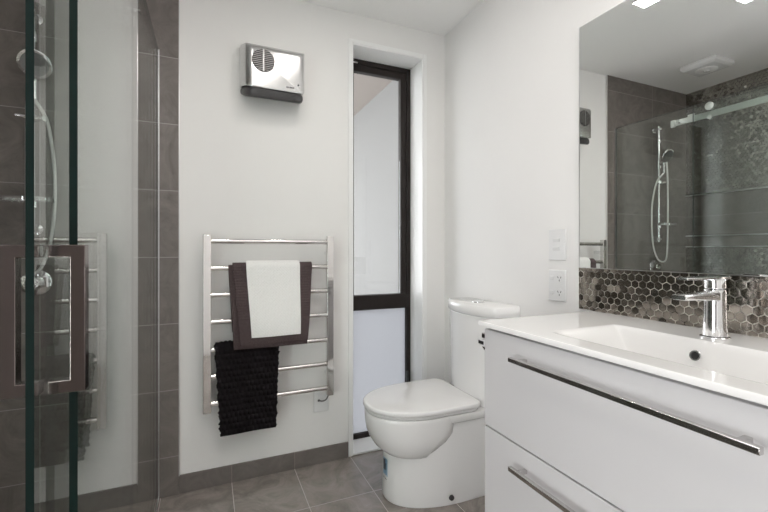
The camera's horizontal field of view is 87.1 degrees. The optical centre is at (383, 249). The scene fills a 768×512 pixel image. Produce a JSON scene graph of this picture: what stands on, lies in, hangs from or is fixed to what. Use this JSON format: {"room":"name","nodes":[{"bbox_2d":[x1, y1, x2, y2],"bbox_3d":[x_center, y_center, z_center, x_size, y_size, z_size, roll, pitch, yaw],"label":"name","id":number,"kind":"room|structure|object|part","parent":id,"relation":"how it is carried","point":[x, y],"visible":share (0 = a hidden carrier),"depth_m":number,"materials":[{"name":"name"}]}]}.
{"room":"bathroom","nodes":[
{"label":"bathroom","id":0,"kind":"room"},
{"bbox_2d":[0,0,443,511],"bbox_3d":[-0.757,-0.032,2.038,2.560,2.500,0.213,0,0,-23],"label":"wall","id":1,"kind":"structure","parent":0,"point":[233,165],"depth_m":1.86,"materials":[{"name":"white paint"}]},
{"bbox_2d":[0,9,53,234],"bbox_3d":[-1.365,-0.507,1.563,0.155,0.894,0.164,0,0,8],"label":"slide rail","id":2,"kind":"object","parent":1,"relation":"attached to","point":[38,20],"visible":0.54,"depth_m":1.60,"materials":[{"name":"silver metal"}]},
{"bbox_3d":[-1.368,-0.191,1.544,0.170,0.018,0.105,0,0,-23],"label":"soap dish","id":3,"kind":"part","parent":2,"relation":"part of","materials":[{"name":"clear plastic"}]},
{"bbox_2d":[16,49,56,274],"bbox_3d":[-1.342,-0.327,1.570,0.106,0.854,0.130,0,0,-23],"label":"handset","id":4,"kind":"object","parent":2,"relation":"attached to","point":[43,67],"visible":0.59,"depth_m":1.57,"materials":[{"name":"silver metal"}]},
{"bbox_2d":[21,270,52,294],"bbox_3d":[-1.400,0.133,1.619,0.104,0.104,0.046,0,0,-23],"label":"shower mixer","id":5,"kind":"object","parent":1,"relation":"attached to","point":[43,281],"visible":0.57,"depth_m":1.64,"materials":[{"name":"silver metal"}]},
{"bbox_3d":[-1.398,0.133,1.614,0.056,0.056,0.036,0,0,-23],"label":"knob","id":6,"kind":"part","parent":5,"relation":"part of","materials":[{"name":"silver metal"}]},
{"bbox_3d":[-0.939,-0.123,1.851,0.003,2.317,0.013,0,0,-23],"label":"edge trim","id":7,"kind":"part","parent":1,"relation":"part of","materials":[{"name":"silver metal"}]},
{"bbox_2d":[179,442,347,493],"bbox_3d":[-0.567,1.077,2.013,0.815,0.083,0.010,0,0,-23],"label":"baseboard","id":8,"kind":"structure","parent":1,"relation":"attached to","point":[197,480],"depth_m":1.99,"materials":[{"name":"tile"}]},
{"bbox_2d":[203,234,333,413],"bbox_3d":[-0.553,0.361,1.978,0.609,0.859,0.086,0,0,-23],"label":"heated towel rail","id":9,"kind":"object","parent":1,"relation":"attached to","point":[207,240],"visible":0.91,"depth_m":1.97,"materials":[{"name":"silver metal"}]},
{"bbox_3d":[-0.805,0.337,1.837,0.034,0.811,0.028,0,0,-23],"label":"post","id":10,"kind":"part","parent":9,"relation":"part of","materials":[{"name":"silver metal"}]},
{"bbox_2d":[214,340,279,436],"bbox_3d":[-0.643,0.634,1.902,0.295,0.425,0.086,0,0,-23],"label":"bath mat","id":11,"kind":"object","parent":9,"relation":"hanging from","point":[247,379],"visible":0.91,"depth_m":1.87,"materials":[{"name":"black fabric"}]},
{"bbox_2d":[228,262,311,349],"bbox_3d":[-0.536,0.259,1.931,0.388,0.398,0.095,0,0,-23],"label":"bath towel","id":12,"kind":"object","parent":9,"relation":"hanging from","point":[238,287],"visible":0.56,"depth_m":1.87,"materials":[{"name":"fabric"}]},
{"bbox_2d":[245,260,300,337],"bbox_3d":[-0.529,0.228,1.933,0.249,0.353,0.114,0,0,-23],"label":"hand towel","id":13,"kind":"object","parent":12,"relation":"on","point":[273,285],"visible":0.98,"depth_m":1.91,"materials":[{"name":"white fabric"}]},
{"bbox_3d":[-0.278,0.337,2.066,0.034,0.811,0.028,0,0,-23],"label":"post","id":14,"kind":"part","parent":9,"relation":"part of","materials":[{"name":"silver metal"}]},
{"bbox_2d":[239,43,303,103],"bbox_3d":[-0.537,-0.849,1.963,0.304,0.266,0.126,0,0,-23],"label":"heater","id":15,"kind":"object","parent":1,"relation":"attached to","point":[265,72],"visible":1,"depth_m":1.91,"materials":[{"name":"silver metal"}]},
{"bbox_2d":[252,49,274,71],"bbox_3d":[-0.564,-0.885,1.888,0.104,0.104,0.001,0,0,-23],"label":"grille","id":16,"kind":"object","parent":15,"relation":"attached to","point":[263,60],"depth_m":1.89,"materials":[{"name":"silver metal"}]},
{"bbox_2d":[257,90,295,99],"bbox_3d":[-0.510,-0.736,1.920,0.180,0.022,0.002,0,0,-23],"label":"grille","id":17,"kind":"object","parent":15,"relation":"attached to","point":[268,94],"depth_m":1.92,"materials":[{"name":"black plastic"}]},
{"bbox_2d":[314,390,327,412],"bbox_3d":[-0.329,0.791,2.115,0.078,0.114,0.012,0,0,-23],"label":"outlet","id":18,"kind":"object","parent":1,"relation":"attached to","point":[319,406],"visible":0.86,"depth_m":2.11,"materials":[{"name":"white plastic"}]},
{"bbox_2d":[348,38,426,456],"bbox_3d":[-0.011,-0.012,2.366,0.482,2.260,0.206,0,0,-23],"label":"window","id":19,"kind":"structure","parent":1,"relation":"in","point":[387,333],"depth_m":2.41,"materials":[{"name":"white"}]},
{"bbox_3d":[-0.001,1.110,2.343,0.438,0.008,0.153,0,0,-23],"label":"sill","id":20,"kind":"part","parent":19,"relation":"part of","materials":[{"name":"white"}]},
{"bbox_3d":[-0.041,0.719,2.438,0.369,0.725,0.006,0,0,-23],"label":"pane","id":21,"kind":"part","parent":19,"relation":"part of","materials":[{"name":"white glass"}]},
{"bbox_3d":[-0.041,-0.407,2.438,0.370,1.354,0.039,0,0,-23],"label":"sash","id":22,"kind":"part","parent":19,"relation":"part of","materials":[{"name":"brown metal"}]},
{"bbox_3d":[-0.041,-0.003,2.435,0.437,2.233,0.055,0,0,-23],"label":"frame","id":23,"kind":"part","parent":19,"relation":"part of","materials":[{"name":"brown metal"}]},
{"bbox_2d":[99,450,484,511],"bbox_3d":[-0.143,1.168,0.622,2.560,0.100,2.900,0,0,-23],"label":"floor","id":24,"kind":"structure","parent":0,"point":[353,483],"depth_m":1.84,"materials":[{"name":"tile"}]},
{"bbox_2d":[69,0,158,511],"bbox_3d":[-0.774,0.111,1.251,0.017,2.015,1.220,0,0,-23],"label":"screen","id":25,"kind":"object","parent":24,"relation":"on","point":[144,474],"visible":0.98,"depth_m":1.39,"materials":[{"name":"clear glass"}]},
{"bbox_2d":[0,0,132,511],"bbox_3d":[-0.668,0.102,0.954,0.107,1.996,0.826,0,0,-23],"label":"sliding shower door","id":26,"kind":"structure","parent":25,"relation":"hanging from","point":[11,385],"depth_m":0.61,"materials":[{"name":"clear glass"}]},
{"bbox_3d":[-0.555,0.108,0.619,0.048,0.232,0.022,0,0,-23],"label":"pull handle","id":27,"kind":"part","parent":26,"relation":"part of","materials":[{"name":"silver metal"}]},
{"bbox_3d":[-0.501,0.108,0.642,0.048,0.232,0.022,0,0,-23],"label":"pull handle","id":28,"kind":"part","parent":26,"relation":"part of","materials":[{"name":"silver metal"}]},
{"bbox_2d":[363,297,519,507],"bbox_3d":[0.229,0.684,1.898,0.656,0.868,0.436,0,0,-23],"label":"toilet","id":29,"kind":"object","parent":24,"relation":"on","point":[430,433],"visible":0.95,"depth_m":1.78,"materials":[{"name":"white ceramic"}]},
{"bbox_3d":[0.145,0.712,1.886,0.478,0.014,0.376,0,0,-23],"label":"seat","id":30,"kind":"part","parent":29,"relation":"part of","materials":[{"name":"white plastic"}]},
{"bbox_3d":[0.146,0.693,1.886,0.494,0.024,0.391,0,0,-23],"label":"lid","id":31,"kind":"part","parent":29,"relation":"part of","materials":[{"name":"white plastic"}]},
{"bbox_3d":[0.453,0.281,1.974,0.182,0.050,0.398,0,0,-23],"label":"cistern lid","id":32,"kind":"part","parent":29,"relation":"part of","materials":[{"name":"white ceramic"}]},
{"bbox_2d":[354,80,397,294],"bbox_3d":[-1.600,-0.162,7.702,0.120,2.760,10.750,0,0,-23],"label":"wall","id":33,"kind":"structure","parent":0,"point":[376,123],"depth_m":4.04,"materials":[{"name":"grey paint"}]},
{"bbox_2d":[354,73,392,115],"bbox_3d":[-1.873,-1.572,5.115,2.440,0.060,6.280,0,0,-23],"label":"trim","id":34,"kind":"structure","parent":33,"relation":"attached to","point":[366,88],"depth_m":3.86,"materials":[{"name":"beige paint"}]},
{"bbox_2d":[300,0,483,35],"bbox_3d":[-0.183,-1.332,0.714,2.560,0.100,3.100,0,0,-23],"label":"ceiling","id":35,"kind":"structure","parent":0,"point":[439,17],"depth_m":2.16,"materials":[{"name":"white paint"}]},
{"bbox_2d":[444,0,624,382],"bbox_3d":[0.965,-0.082,1.157,0.100,2.400,2.800,0,0,-23],"label":"wall","id":36,"kind":"structure","parent":0,"point":[511,67],"depth_m":1.88,"materials":[{"name":"white paint"}]},
{"bbox_2d":[549,270,565,301],"bbox_3d":[0.699,0.145,1.630,0.013,0.125,0.086,0,0,-23],"label":"electrical outlet","id":37,"kind":"object","parent":36,"relation":"attached to","point":[557,278],"visible":1,"depth_m":1.62,"materials":[{"name":"white plastic"}]},
{"bbox_2d":[556,288,562,296],"bbox_3d":[0.702,0.173,1.615,0.001,0.036,0.036,0,0,-23],"label":"socket","id":38,"kind":"object","parent":37,"relation":"attached to","point":[559,291],"depth_m":1.61,"materials":[{"name":"grey plastic"}]},
{"bbox_2d":[556,274,562,282],"bbox_3d":[0.702,0.115,1.615,0.001,0.036,0.036,0,0,-23],"label":"socket","id":39,"kind":"object","parent":37,"relation":"attached to","point":[559,277],"depth_m":1.61,"materials":[{"name":"grey plastic"}]},
{"bbox_2d":[549,229,565,260],"bbox_3d":[0.698,-0.019,1.630,0.013,0.125,0.086,0,0,-23],"label":"light switch","id":40,"kind":"object","parent":36,"relation":"attached to","point":[557,237],"visible":1,"depth_m":1.62,"materials":[{"name":"white plastic"}]},
{"bbox_2d":[485,328,767,511],"bbox_3d":[0.705,0.547,0.948,0.538,0.612,0.893,0,0,-23],"label":"vanity cabinet","id":41,"kind":"object","parent":36,"relation":"attached to","point":[566,430],"visible":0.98,"depth_m":0.88,"materials":[{"name":"white laminate"}]},
{"bbox_2d":[478,332,484,349],"bbox_3d":[0.338,0.306,1.307,0.040,0.080,0.058,0,0,-23],"label":"toilet roll holder","id":42,"kind":"object","parent":41,"relation":"attached to","point":[481,341],"visible":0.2,"depth_m":1.31,"materials":[{"name":"silver metal"}]},
{"bbox_3d":[0.468,0.603,0.865,0.037,0.012,0.555,0,0,-23],"label":"handle","id":43,"kind":"part","parent":41,"relation":"part of","materials":[{"name":"silver metal"}]},
{"bbox_3d":[0.501,0.701,0.859,0.019,0.304,0.891,0,0,-23],"label":"drawer","id":44,"kind":"part","parent":41,"relation":"part of","materials":[{"name":"white laminate"}]},
{"bbox_2d":[478,311,767,405],"bbox_3d":[0.718,0.274,0.952,0.514,0.098,0.930,0,0,-23],"label":"basin","id":45,"kind":"object","parent":41,"relation":"in","point":[737,366],"visible":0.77,"depth_m":1.01,"materials":[{"name":"white ceramic"}]},
{"bbox_2d":[671,275,730,339],"bbox_3d":[0.788,0.145,1.004,0.180,0.157,0.063,0,0,-23],"label":"tap","id":46,"kind":"object","parent":45,"relation":"on","point":[714,295],"visible":1,"depth_m":1.00,"materials":[{"name":"silver metal"}]},
{"bbox_3d":[0.766,0.116,0.995,0.130,0.026,0.043,0,0,-23],"label":"spout","id":47,"kind":"part","parent":46,"relation":"part of","materials":[{"name":"silver metal"}]},
{"bbox_3d":[0.792,0.071,1.006,0.163,0.008,0.049,0,0,-23],"label":"lever blade","id":48,"kind":"part","parent":46,"relation":"part of","materials":[{"name":"silver metal"}]},
{"bbox_3d":[0.842,0.087,1.028,0.045,0.025,0.045,0,0,-23],"label":"lever","id":49,"kind":"part","parent":46,"relation":"part of","materials":[{"name":"silver metal"}]},
{"bbox_3d":[0.468,0.303,0.865,0.037,0.012,0.555,0,0,-23],"label":"handle","id":50,"kind":"part","parent":41,"relation":"part of","materials":[{"name":"silver metal"}]},
{"bbox_2d":[579,268,767,338],"bbox_3d":[0.947,0.146,1.058,0.011,0.156,1.033,0,0,-23],"label":"backsplash","id":51,"kind":"structure","parent":36,"relation":"attached to","point":[630,293],"depth_m":1.24,"materials":[{"name":"tile"}]},
{"bbox_2d":[579,0,767,276],"bbox_3d":[0.942,-0.383,1.060,0.019,0.903,1.010,0,0,-23],"label":"mirror","id":52,"kind":"object","parent":36,"relation":"attached to","point":[673,94],"visible":1,"depth_m":1.21,"materials":[{"name":"white mirror"}]}
]}

